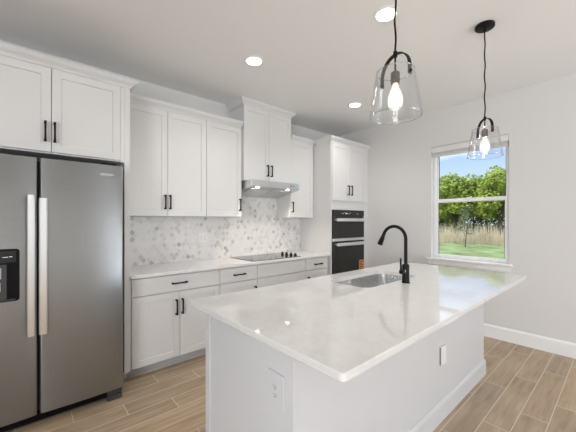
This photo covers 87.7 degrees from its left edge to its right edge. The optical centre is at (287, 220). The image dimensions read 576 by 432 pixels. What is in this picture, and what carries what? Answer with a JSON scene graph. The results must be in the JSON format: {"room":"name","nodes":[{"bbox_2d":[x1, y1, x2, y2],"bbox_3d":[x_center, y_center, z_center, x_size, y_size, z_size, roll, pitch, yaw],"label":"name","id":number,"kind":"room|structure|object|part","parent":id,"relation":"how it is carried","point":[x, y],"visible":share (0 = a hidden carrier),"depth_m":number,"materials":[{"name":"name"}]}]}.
{"room":"kitchen","nodes":[
{"label":"kitchen","id":0,"kind":"room"},
{"bbox_2d":[0,40,328,216],"bbox_3d":[-1.932,-0.049,2.909,7.650,2.857,0.150,0,0,-41],"label":"wall","id":1,"kind":"structure","parent":0,"point":[143,88],"depth_m":3.43,"materials":[{"name":"white paint"}]},
{"bbox_2d":[130,93,207,216],"bbox_3d":[-1.303,-0.616,3.134,0.842,1.142,0.341,0,0,-41],"label":"upper cabinet","id":2,"kind":"object","parent":1,"relation":"attached to","point":[168,147],"visible":0.87,"depth_m":3.02,"materials":[{"name":"white paint"}]},
{"bbox_3d":[-1.375,-0.580,2.914,0.394,1.062,0.020,0,0,-41],"label":"door","id":3,"kind":"part","parent":2,"relation":"part of","materials":[{"name":"white paint"}]},
{"bbox_3d":[-1.230,-0.189,3.006,0.015,0.145,0.034,0,0,-41],"label":"handle","id":4,"kind":"part","parent":2,"relation":"part of","materials":[{"name":"black metal"}]},
{"bbox_3d":[-1.209,-1.151,3.027,0.842,0.072,0.055,0,0,-41],"label":"crown","id":5,"kind":"part","parent":2,"relation":"part of","materials":[{"name":"white paint"}]},
{"bbox_3d":[-1.193,-0.189,3.038,0.015,0.145,0.034,0,0,-41],"label":"handle","id":6,"kind":"part","parent":2,"relation":"part of","materials":[{"name":"black metal"}]},
{"bbox_3d":[-1.068,-0.580,3.185,0.416,1.062,0.020,0,0,-41],"label":"door","id":7,"kind":"part","parent":2,"relation":"part of","materials":[{"name":"white paint"}]},
{"bbox_2d":[130,196,300,265],"bbox_3d":[-0.767,-0.011,3.830,2.565,0.954,0.008,0,0,-41],"label":"tile backsplash","id":8,"kind":"structure","parent":1,"relation":"attached to","point":[258,230],"depth_m":3.72,"materials":[{"name":"tile"}]},
{"bbox_2d":[198,233,206,242],"bbox_3d":[-1.021,0.202,3.595,0.115,0.115,0.009,0,0,-41],"label":"wall outlet","id":9,"kind":"object","parent":8,"relation":"attached to","point":[202,237],"visible":1,"depth_m":3.59,"materials":[{"name":"white plastic"}]},
{"bbox_2d":[290,231,293,238],"bbox_3d":[0.061,0.217,4.549,0.075,0.115,0.009,0,0,-41],"label":"wall outlet","id":10,"kind":"object","parent":8,"relation":"attached to","point":[291,232],"visible":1,"depth_m":4.54,"materials":[{"name":"white plastic"}]},
{"bbox_2d":[205,113,243,216],"bbox_3d":[-0.816,-0.616,3.564,0.458,1.142,0.341,0,0,-41],"label":"upper cabinet","id":11,"kind":"object","parent":1,"relation":"attached to","point":[223,142],"visible":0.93,"depth_m":3.46,"materials":[{"name":"white paint"}]},
{"bbox_3d":[-0.721,-1.151,3.457,0.458,0.072,0.055,0,0,-41],"label":"crown","id":12,"kind":"part","parent":11,"relation":"part of","materials":[{"name":"white paint"}]},
{"bbox_2d":[226,96,295,182],"bbox_3d":[-0.337,-0.984,3.966,0.880,0.984,0.371,0,0,-41],"label":"upper cabinet","id":13,"kind":"object","parent":1,"relation":"attached to","point":[266,128],"visible":0.92,"depth_m":3.82,"materials":[{"name":"white paint"}]},
{"bbox_3d":[-0.393,-0.948,3.740,0.379,0.904,0.020,0,0,-41],"label":"door","id":14,"kind":"part","parent":13,"relation":"part of","materials":[{"name":"white paint"}]},
{"bbox_3d":[-0.337,-1.440,3.966,0.880,0.072,0.371,0,0,-41],"label":"crown","id":15,"kind":"part","parent":13,"relation":"part of","materials":[{"name":"white paint"}]},
{"bbox_2d":[241,179,298,198],"bbox_3d":[-0.291,-0.405,3.929,0.766,0.166,0.469,0,0,-41],"label":"range hood","id":16,"kind":"object","parent":13,"relation":"attached to","point":[251,187],"visible":0.98,"depth_m":3.80,"materials":[{"name":"metal"}]},
{"bbox_3d":[-0.105,-0.948,3.994,0.381,0.904,0.020,0,0,-41],"label":"door","id":17,"kind":"part","parent":13,"relation":"part of","materials":[{"name":"white paint"}]},
{"bbox_2d":[277,134,314,217],"bbox_3d":[0.129,-0.616,4.397,0.470,1.142,0.341,0,0,-41],"label":"upper cabinet","id":18,"kind":"object","parent":1,"relation":"attached to","point":[297,204],"visible":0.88,"depth_m":4.29,"materials":[{"name":"white paint"}]},
{"bbox_3d":[0.199,-0.580,4.302,0.441,1.062,0.020,0,0,-41],"label":"door","id":19,"kind":"part","parent":18,"relation":"part of","materials":[{"name":"white paint"}]},
{"bbox_3d":[0.223,-1.151,4.290,0.470,0.072,0.055,0,0,-41],"label":"crown","id":20,"kind":"part","parent":18,"relation":"part of","materials":[{"name":"white paint"}]},
{"bbox_2d":[0,0,575,136],"bbox_3d":[0.725,-1.537,-0.104,7.650,0.120,8.185,0,0,-41],"label":"ceiling","id":21,"kind":"structure","parent":0,"point":[320,57],"depth_m":2.51,"materials":[{"name":"white paint"}]},
{"bbox_2d":[244,56,263,65],"bbox_3d":[-0.314,-1.474,2.769,0.184,0.006,0.184,0,0,-41],"label":"recessed light","id":22,"kind":"object","parent":21,"relation":"in","point":[249,60],"visible":1,"depth_m":2.75,"materials":[{"name":"white paint"}]},
{"bbox_2d":[348,102,361,107],"bbox_3d":[0.854,-1.474,3.821,0.184,0.006,0.184,0,0,-41],"label":"recessed light","id":23,"kind":"object","parent":21,"relation":"in","point":[354,104],"visible":1,"depth_m":3.82,"materials":[{"name":"white paint"}]},
{"bbox_2d":[373,5,399,22],"bbox_3d":[0.703,-1.474,2.144,0.184,0.006,0.184,0,0,-41],"label":"recessed light","id":24,"kind":"object","parent":21,"relation":"in","point":[385,14],"visible":0.86,"depth_m":2.14,"materials":[{"name":"white paint"}]},
{"bbox_2d":[369,0,422,123],"bbox_3d":[0.498,-0.979,1.391,0.233,0.995,0.233,0,0,-41],"label":"pendant light","id":25,"kind":"object","parent":21,"relation":"hanging from","point":[395,75],"visible":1,"depth_m":1.39,"materials":[{"name":"black metal"}]},
{"bbox_3d":[0.498,-0.735,1.391,0.019,0.100,0.019,0,0,-41],"label":"stem","id":26,"kind":"part","parent":25,"relation":"part of","materials":[{"name":"black metal"}]},
{"bbox_2d":[390,71,399,86],"bbox_3d":[0.498,-0.661,1.391,0.043,0.062,0.043,0,0,-41],"label":"socket","id":27,"kind":"object","parent":25,"relation":"attached to","point":[395,75],"depth_m":1.38,"materials":[{"name":"grey metal"}]},
{"bbox_3d":[0.498,-1.106,1.391,0.014,0.663,0.014,0,0,-41],"label":"cord","id":28,"kind":"part","parent":25,"relation":"part of","materials":[{"name":"black plastic"}]},
{"bbox_3d":[0.498,-0.587,1.391,0.233,0.210,0.233,0,0,-41],"label":"lamp shade","id":29,"kind":"part","parent":25,"relation":"part of","materials":[{"name":"clear glass"}]},
{"bbox_2d":[467,20,503,159],"bbox_3d":[1.487,-0.979,2.263,0.233,0.995,0.233,0,0,-41],"label":"pendant light","id":30,"kind":"object","parent":21,"relation":"hanging from","point":[485,26],"visible":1,"depth_m":2.26,"materials":[{"name":"black metal"}]},
{"bbox_2d":[481,129,487,137],"bbox_3d":[1.487,-0.661,2.263,0.043,0.062,0.043,0,0,-41],"label":"socket","id":31,"kind":"object","parent":30,"relation":"attached to","point":[484,134],"depth_m":2.25,"materials":[{"name":"grey metal"}]},
{"bbox_3d":[1.487,-1.106,2.263,0.014,0.663,0.014,0,0,-41],"label":"cord","id":32,"kind":"part","parent":30,"relation":"part of","materials":[{"name":"black plastic"}]},
{"bbox_2d":[6,336,575,431],"bbox_3d":[0.725,1.420,-0.104,7.650,0.080,8.185,0,0,-41],"label":"floor","id":33,"kind":"structure","parent":0,"point":[522,388],"depth_m":2.28,"materials":[{"name":"brown wood"}]},
{"bbox_2d":[0,153,122,431],"bbox_3d":[-1.855,0.469,2.290,0.916,1.821,0.830,0,0,-41],"label":"refrigerator","id":34,"kind":"object","parent":33,"relation":"on","point":[61,221],"visible":1,"depth_m":2.06,"materials":[{"name":"grey metal"}]},
{"bbox_3d":[-1.831,0.385,1.835,0.159,0.220,0.006,0,0,-41],"label":"recess frame","id":35,"kind":"part","parent":34,"relation":"part of","materials":[{"name":"grey plastic"}]},
{"bbox_3d":[-1.815,0.229,1.852,0.201,0.073,0.002,0,0,-41],"label":"control panel","id":36,"kind":"part","parent":34,"relation":"part of","materials":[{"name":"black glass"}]},
{"bbox_3d":[-1.842,0.436,1.885,0.402,1.718,0.072,0,0,-41],"label":"door","id":37,"kind":"part","parent":34,"relation":"part of","materials":[{"name":"metal"}]},
{"bbox_3d":[-1.672,0.290,1.946,0.042,0.916,0.071,0,0,-41],"label":"handle","id":38,"kind":"part","parent":34,"relation":"part of","materials":[{"name":"metal"}]},
{"bbox_3d":[-1.624,0.299,1.988,0.044,0.898,0.071,0,0,-41],"label":"handle","id":39,"kind":"part","parent":34,"relation":"part of","materials":[{"name":"metal"}]},
{"bbox_3d":[-1.492,0.436,2.193,0.500,1.718,0.072,0,0,-41],"label":"door","id":40,"kind":"part","parent":34,"relation":"part of","materials":[{"name":"metal"}]},
{"bbox_2d":[0,42,138,379],"bbox_3d":[-1.917,0.101,2.385,1.178,2.558,0.653,0,0,-41],"label":"tall cabinet","id":41,"kind":"object","parent":33,"relation":"on","point":[45,112],"visible":0.93,"depth_m":2.25,"materials":[{"name":"white paint"}]},
{"bbox_3d":[-1.910,-0.807,2.035,0.472,0.610,0.020,0,0,-41],"label":"door","id":42,"kind":"part","parent":41,"relation":"part of","materials":[{"name":"white paint"}]},
{"bbox_3d":[-1.740,-0.644,2.149,0.015,0.145,0.034,0,0,-41],"label":"handle","id":43,"kind":"part","parent":41,"relation":"part of","materials":[{"name":"black metal"}]},
{"bbox_3d":[-1.700,-0.644,2.184,0.015,0.145,0.034,0,0,-41],"label":"handle","id":44,"kind":"part","parent":41,"relation":"part of","materials":[{"name":"black metal"}]},
{"bbox_3d":[-1.804,-1.147,2.257,1.178,0.062,0.311,0,0,-41],"label":"crown","id":45,"kind":"part","parent":41,"relation":"part of","materials":[{"name":"white paint"}]},
{"bbox_3d":[-1.562,-0.807,2.342,0.448,0.610,0.020,0,0,-41],"label":"door","id":46,"kind":"part","parent":41,"relation":"part of","materials":[{"name":"white paint"}]},
{"bbox_3d":[-1.550,0.133,2.745,0.042,2.495,0.598,0,0,-41],"label":"panel","id":47,"kind":"part","parent":41,"relation":"part of","materials":[{"name":"white paint"}]},
{"bbox_2d":[127,269,219,378],"bbox_3d":[-1.207,0.939,3.034,0.852,0.883,0.617,0,0,-41],"label":"base cabinet","id":48,"kind":"object","parent":33,"relation":"on","point":[165,330],"visible":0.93,"depth_m":2.77,"materials":[{"name":"white paint"}]},
{"bbox_3d":[-1.184,0.971,2.703,0.412,0.607,0.020,0,0,-41],"label":"door","id":49,"kind":"part","parent":48,"relation":"part of","materials":[{"name":"white paint"}]},
{"bbox_3d":[-1.026,0.581,2.841,0.832,0.150,0.020,0,0,-41],"label":"drawer","id":50,"kind":"part","parent":48,"relation":"part of","materials":[{"name":"white paint"}]},
{"bbox_3d":[-1.037,0.806,2.796,0.015,0.145,0.034,0,0,-41],"label":"handle","id":51,"kind":"part","parent":48,"relation":"part of","materials":[{"name":"black metal"}]},
{"bbox_3d":[-0.995,0.804,2.833,0.015,0.145,0.034,0,0,-41],"label":"handle","id":52,"kind":"part","parent":48,"relation":"part of","materials":[{"name":"black metal"}]},
{"bbox_3d":[-0.871,0.971,2.979,0.416,0.607,0.020,0,0,-41],"label":"door","id":53,"kind":"part","parent":48,"relation":"part of","materials":[{"name":"white paint"}]},
{"bbox_2d":[130,251,329,278],"bbox_3d":[-0.568,0.481,3.605,2.565,0.030,0.609,0,0,-41],"label":"countertop","id":54,"kind":"structure","parent":48,"relation":"on","point":[151,270],"depth_m":3.17,"materials":[{"name":"white stone"}]},
{"bbox_2d":[231,252,299,261],"bbox_3d":[-0.278,0.444,3.848,0.760,0.044,0.496,0,0,-41],"label":"cooktop","id":55,"kind":"object","parent":54,"relation":"in","point":[261,257],"visible":1,"depth_m":3.86,"materials":[{"name":"grey ceramic"}]},
{"bbox_2d":[219,265,256,294],"bbox_3d":[-0.710,0.939,3.473,0.472,0.883,0.617,0,0,-41],"label":"base cabinet","id":56,"kind":"object","parent":33,"relation":"on","point":[234,279],"visible":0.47,"depth_m":3.26,"materials":[{"name":"white paint"}]},
{"bbox_3d":[-0.535,0.581,3.275,0.467,0.150,0.020,0,0,-41],"label":"drawer","id":57,"kind":"part","parent":56,"relation":"part of","materials":[{"name":"white paint"}]},
{"bbox_3d":[-0.535,0.971,3.275,0.467,0.607,0.020,0,0,-41],"label":"door","id":58,"kind":"part","parent":56,"relation":"part of","materials":[{"name":"white paint"}]},
{"bbox_2d":[256,259,305,287],"bbox_3d":[-0.238,0.939,3.889,0.785,0.883,0.617,0,0,-41],"label":"base cabinet","id":59,"kind":"object","parent":33,"relation":"on","point":[268,274],"visible":0.09,"depth_m":3.65,"materials":[{"name":"white paint"}]},
{"bbox_3d":[-0.064,0.818,3.691,0.779,0.301,0.020,0,0,-41],"label":"drawer","id":60,"kind":"part","parent":59,"relation":"part of","materials":[{"name":"white paint"}]},
{"bbox_3d":[-0.064,0.581,3.691,0.779,0.150,0.020,0,0,-41],"label":"drawer","id":61,"kind":"part","parent":59,"relation":"part of","materials":[{"name":"white paint"}]},
{"bbox_2d":[306,256,327,278],"bbox_3d":[0.227,0.939,4.299,0.454,0.883,0.617,0,0,-41],"label":"base cabinet","id":62,"kind":"object","parent":33,"relation":"on","point":[315,267],"visible":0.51,"depth_m":4.08,"materials":[{"name":"white paint"}]},
{"bbox_3d":[0.393,0.581,4.093,0.425,0.150,0.020,0,0,-41],"label":"drawer","id":63,"kind":"part","parent":62,"relation":"part of","materials":[{"name":"white paint"}]},
{"bbox_3d":[0.393,0.971,4.093,0.425,0.607,0.020,0,0,-41],"label":"door","id":64,"kind":"part","parent":62,"relation":"part of","materials":[{"name":"white paint"}]},
{"bbox_2d":[301,135,370,274],"bbox_3d":[0.736,0.096,4.711,0.961,2.568,0.673,0,0,-41],"label":"tall cabinet","id":65,"kind":"object","parent":33,"relation":"on","point":[340,165],"visible":0.57,"depth_m":4.41,"materials":[{"name":"white paint"}]},
{"bbox_3d":[0.764,-0.702,4.346,0.384,0.819,0.020,0,0,-41],"label":"door","id":66,"kind":"part","parent":65,"relation":"part of","materials":[{"name":"white paint"}]},
{"bbox_3d":[0.849,-1.151,4.582,0.961,0.072,0.331,0,0,-41],"label":"crown","id":67,"kind":"part","parent":65,"relation":"part of","materials":[{"name":"white paint"}]},
{"bbox_2d":[332,210,365,273],"bbox_3d":[0.735,0.374,4.670,0.744,1.063,0.686,0,0,-41],"label":"double oven","id":68,"kind":"object","parent":65,"relation":"in","point":[348,242],"visible":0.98,"depth_m":4.42,"materials":[{"name":"black glass"}]},
{"bbox_3d":[0.909,0.601,4.472,0.744,0.606,0.021,0,0,-41],"label":"door","id":69,"kind":"part","parent":68,"relation":"part of","materials":[{"name":"black glass"}]},
{"bbox_3d":[0.909,0.099,4.472,0.744,0.306,0.021,0,0,-41],"label":"door","id":70,"kind":"part","parent":68,"relation":"part of","materials":[{"name":"black glass"}]},
{"bbox_3d":[0.909,-0.108,4.472,0.744,0.097,0.021,0,0,-41],"label":"control panel","id":71,"kind":"part","parent":68,"relation":"part of","materials":[{"name":"black glass"}]},
{"bbox_3d":[0.939,0.338,4.439,0.674,0.048,0.068,0,0,-41],"label":"handle","id":72,"kind":"part","parent":68,"relation":"part of","materials":[{"name":"metal"}]},
{"bbox_3d":[0.939,-0.014,4.439,0.674,0.048,0.068,0,0,-41],"label":"handle","id":73,"kind":"part","parent":68,"relation":"part of","materials":[{"name":"metal"}]},
{"bbox_3d":[1.056,-0.702,4.603,0.386,0.819,0.020,0,0,-41],"label":"door","id":74,"kind":"part","parent":65,"relation":"part of","materials":[{"name":"white paint"}]},
{"bbox_2d":[206,303,485,431],"bbox_3d":[0.642,0.939,2.216,2.353,0.883,0.786,0,0,-41],"label":"kitchen island","id":75,"kind":"object","parent":33,"relation":"on","point":[409,390],"visible":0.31,"depth_m":1.59,"materials":[{"name":"white paint"}]},
{"bbox_3d":[-0.457,0.939,1.714,0.010,0.883,0.045,0,0,-41],"label":"corner trim","id":76,"kind":"part","parent":75,"relation":"part of","materials":[{"name":"white paint"}]},
{"bbox_3d":[-0.277,0.939,1.532,0.018,0.883,0.556,0,0,-41],"label":"panel","id":77,"kind":"part","parent":75,"relation":"part of","materials":[{"name":"white paint"}]},
{"bbox_3d":[-0.118,0.551,1.328,0.014,0.108,0.040,0,0,-41],"label":"cap trim","id":78,"kind":"part","parent":75,"relation":"part of","materials":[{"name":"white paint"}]},
{"bbox_2d":[268,368,283,413],"bbox_3d":[-0.051,0.700,1.238,0.009,0.148,0.105,0,0,-41],"label":"island outlet","id":79,"kind":"object","parent":75,"relation":"attached to","point":[275,380],"visible":1,"depth_m":1.23,"materials":[{"name":"white paint"}]},
{"bbox_2d":[272,380,277,400],"bbox_3d":[-0.053,0.700,1.236,0.002,0.072,0.034,0,0,-41],"label":"socket","id":80,"kind":"object","parent":79,"relation":"attached to","point":[274,382],"depth_m":1.24,"materials":[{"name":"grey plastic"}]},
{"bbox_2d":[190,262,526,381],"bbox_3d":[0.733,0.481,2.160,2.504,0.030,1.130,0,0,-41],"label":"island countertop","id":81,"kind":"structure","parent":75,"relation":"on","point":[340,331],"depth_m":1.56,"materials":[{"name":"white stone"}]},
{"bbox_2d":[336,274,401,287],"bbox_3d":[0.706,0.602,2.442,0.796,0.212,0.406,0,0,-41],"label":"sink","id":82,"kind":"object","parent":81,"relation":"in","point":[374,280],"visible":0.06,"depth_m":2.72,"materials":[{"name":"metal"}]},
{"bbox_2d":[378,225,409,282],"bbox_3d":[0.799,0.248,2.315,0.112,0.435,0.266,0,0,-41],"label":"kitchen faucet","id":83,"kind":"object","parent":81,"relation":"on","point":[404,268],"visible":1,"depth_m":2.25,"materials":[{"name":"black metal"}]},
{"bbox_3d":[0.826,0.178,2.323,0.025,0.294,0.207,0,0,-41],"label":"spout","id":84,"kind":"part","parent":83,"relation":"part of","materials":[{"name":"black metal"}]},
{"bbox_3d":[0.833,0.333,2.208,0.022,0.117,0.030,0,0,-41],"label":"lever","id":85,"kind":"part","parent":83,"relation":"part of","materials":[{"name":"black metal"}]},
{"bbox_2d":[440,344,445,365],"bbox_3d":[1.083,0.933,2.088,0.088,0.126,0.015,0,0,-41],"label":"island outlet","id":86,"kind":"object","parent":75,"relation":"attached to","point":[443,347],"visible":1,"depth_m":2.07,"materials":[{"name":"white plastic"}]},
{"bbox_3d":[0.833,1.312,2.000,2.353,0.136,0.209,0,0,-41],"label":"baseboard","id":87,"kind":"part","parent":75,"relation":"part of","materials":[{"name":"white paint"}]},
{"bbox_2d":[340,74,575,342],"bbox_3d":[3.538,-0.049,2.376,0.150,2.857,7.885,0,0,-41],"label":"wall","id":88,"kind":"structure","parent":0,"point":[539,120],"depth_m":3.36,"materials":[{"name":"white paint"}]},
{"bbox_2d":[426,146,512,272],"bbox_3d":[2.268,-0.200,3.788,0.183,1.591,0.959,0,0,-41],"label":"window","id":89,"kind":"structure","parent":88,"relation":"in","point":[479,263],"depth_m":3.75,"materials":[{"name":"white plastic"}]},
{"bbox_3d":[2.244,0.508,3.767,0.119,0.021,0.959,0,0,-41],"label":"sill","id":90,"kind":"part","parent":89,"relation":"part of","materials":[{"name":"white paint"}]},
{"bbox_2d":[431,134,508,157],"bbox_3d":[2.258,-0.929,3.767,0.062,0.128,0.867,0,0,-41],"label":"window blind","id":91,"kind":"object","parent":89,"relation":"attached to","point":[492,142],"visible":0.88,"depth_m":3.72,"materials":[{"name":"white"}]},
{"bbox_3d":[2.263,-0.875,3.771,0.048,0.021,0.849,0,0,-41],"label":"rail","id":92,"kind":"part","parent":91,"relation":"part of","materials":[{"name":"white"}]},
{"bbox_3d":[2.307,0.096,3.810,0.025,0.775,0.805,0,0,-41],"label":"sash","id":93,"kind":"part","parent":89,"relation":"part of","materials":[{"name":"white plastic"}]},
{"bbox_3d":[2.330,-0.604,3.830,0.024,0.720,0.805,0,0,-41],"label":"sash","id":94,"kind":"part","parent":89,"relation":"part of","materials":[{"name":"white plastic"}]},
{"bbox_2d":[484,323,575,358],"bbox_3d":[3.688,1.304,2.080,0.015,0.152,7.238,0,0,-41],"label":"baseboard","id":95,"kind":"structure","parent":88,"relation":"attached to","point":[556,346],"depth_m":3.25,"materials":[{"name":"white paint"}]},
{"label":"outside","id":96,"kind":"structure","parent":0,"visible":0},
{"bbox_2d":[439,226,508,263],"bbox_3d":[37.581,1.630,66.476,135.690,0.100,190.000,0,0,-41],"label":"lawn","id":97,"kind":"structure","parent":96,"point":[496,251],"depth_m":16.49,"materials":[{"name":"green plant"}]},
{"bbox_2d":[439,175,462,231],"bbox_3d":[14.244,-1.384,28.320,4.016,6.036,4.141,0,0,-41],"label":"broadleaf tree","id":98,"kind":"object","parent":97,"relation":"on","point":[448,219],"visible":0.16,"depth_m":27.38,"materials":[{"name":"green plant"}]},
{"bbox_2d":[439,172,475,232],"bbox_3d":[14.622,-1.339,26.385,4.053,5.948,3.435,0,0,1],"label":"broadleaf tree","id":99,"kind":"object","parent":97,"relation":"on","point":[452,187],"visible":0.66,"depth_m":25.97,"materials":[{"name":"green plant"}]},
{"bbox_2d":[446,216,474,232],"bbox_3d":[16.771,0.268,29.307,2.361,2.733,2.863,0,0,3],"label":"bush","id":100,"kind":"object","parent":97,"relation":"on","point":[450,216],"visible":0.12,"depth_m":28.94,"materials":[{"name":"green plant"}]},
{"bbox_2d":[456,205,474,246],"bbox_3d":[10.740,0.333,18.182,0.952,2.601,1.195,0,0,37],"label":"tree","id":101,"kind":"object","parent":97,"relation":"on","point":[463,209],"visible":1,"depth_m":18.09,"materials":[{"name":"green plant"}]},
{"bbox_2d":[439,221,503,245],"bbox_3d":[10.530,0.770,25.257,4.028,1.620,32.378,0,0,-41],"label":"dry grass","id":102,"kind":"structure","parent":97,"relation":"on","point":[483,238],"depth_m":21.32,"materials":[{"name":"beige plant"}]},
{"bbox_2d":[452,173,504,234],"bbox_3d":[16.326,-1.243,26.067,4.215,5.760,4.338,0,0,6],"label":"broadleaf tree","id":103,"kind":"object","parent":97,"relation":"on","point":[476,181],"visible":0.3,"depth_m":25.38,"materials":[{"name":"green plant"}]},
{"bbox_2d":[460,216,497,236],"bbox_3d":[17.909,0.470,27.913,3.169,2.686,2.846,0,0,-41],"label":"bush","id":104,"kind":"object","parent":97,"relation":"on","point":[475,218],"visible":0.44,"depth_m":27.67,"materials":[{"name":"green plant"}]},
{"bbox_2d":[470,211,502,229],"bbox_3d":[19.968,-1.174,30.330,4.311,5.617,4.003,0,0,3],"label":"broadleaf tree","id":105,"kind":"object","parent":97,"relation":"on","point":[483,211],"visible":0.02,"depth_m":30.07,"materials":[{"name":"green plant"}]},
{"bbox_2d":[474,165,505,234],"bbox_3d":[16.643,-1.387,23.855,4.302,6.043,3.797,0,0,0],"label":"broadleaf tree","id":106,"kind":"object","parent":97,"relation":"on","point":[496,182],"visible":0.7,"depth_m":23.24,"materials":[{"name":"green plant"}]},
{"bbox_2d":[486,218,503,236],"bbox_3d":[18.999,0.676,26.851,2.730,2.473,3.154,0,0,4],"label":"bush","id":107,"kind":"object","parent":97,"relation":"on","point":[501,221],"visible":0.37,"depth_m":26.39,"materials":[{"name":"green plant"}]}
]}

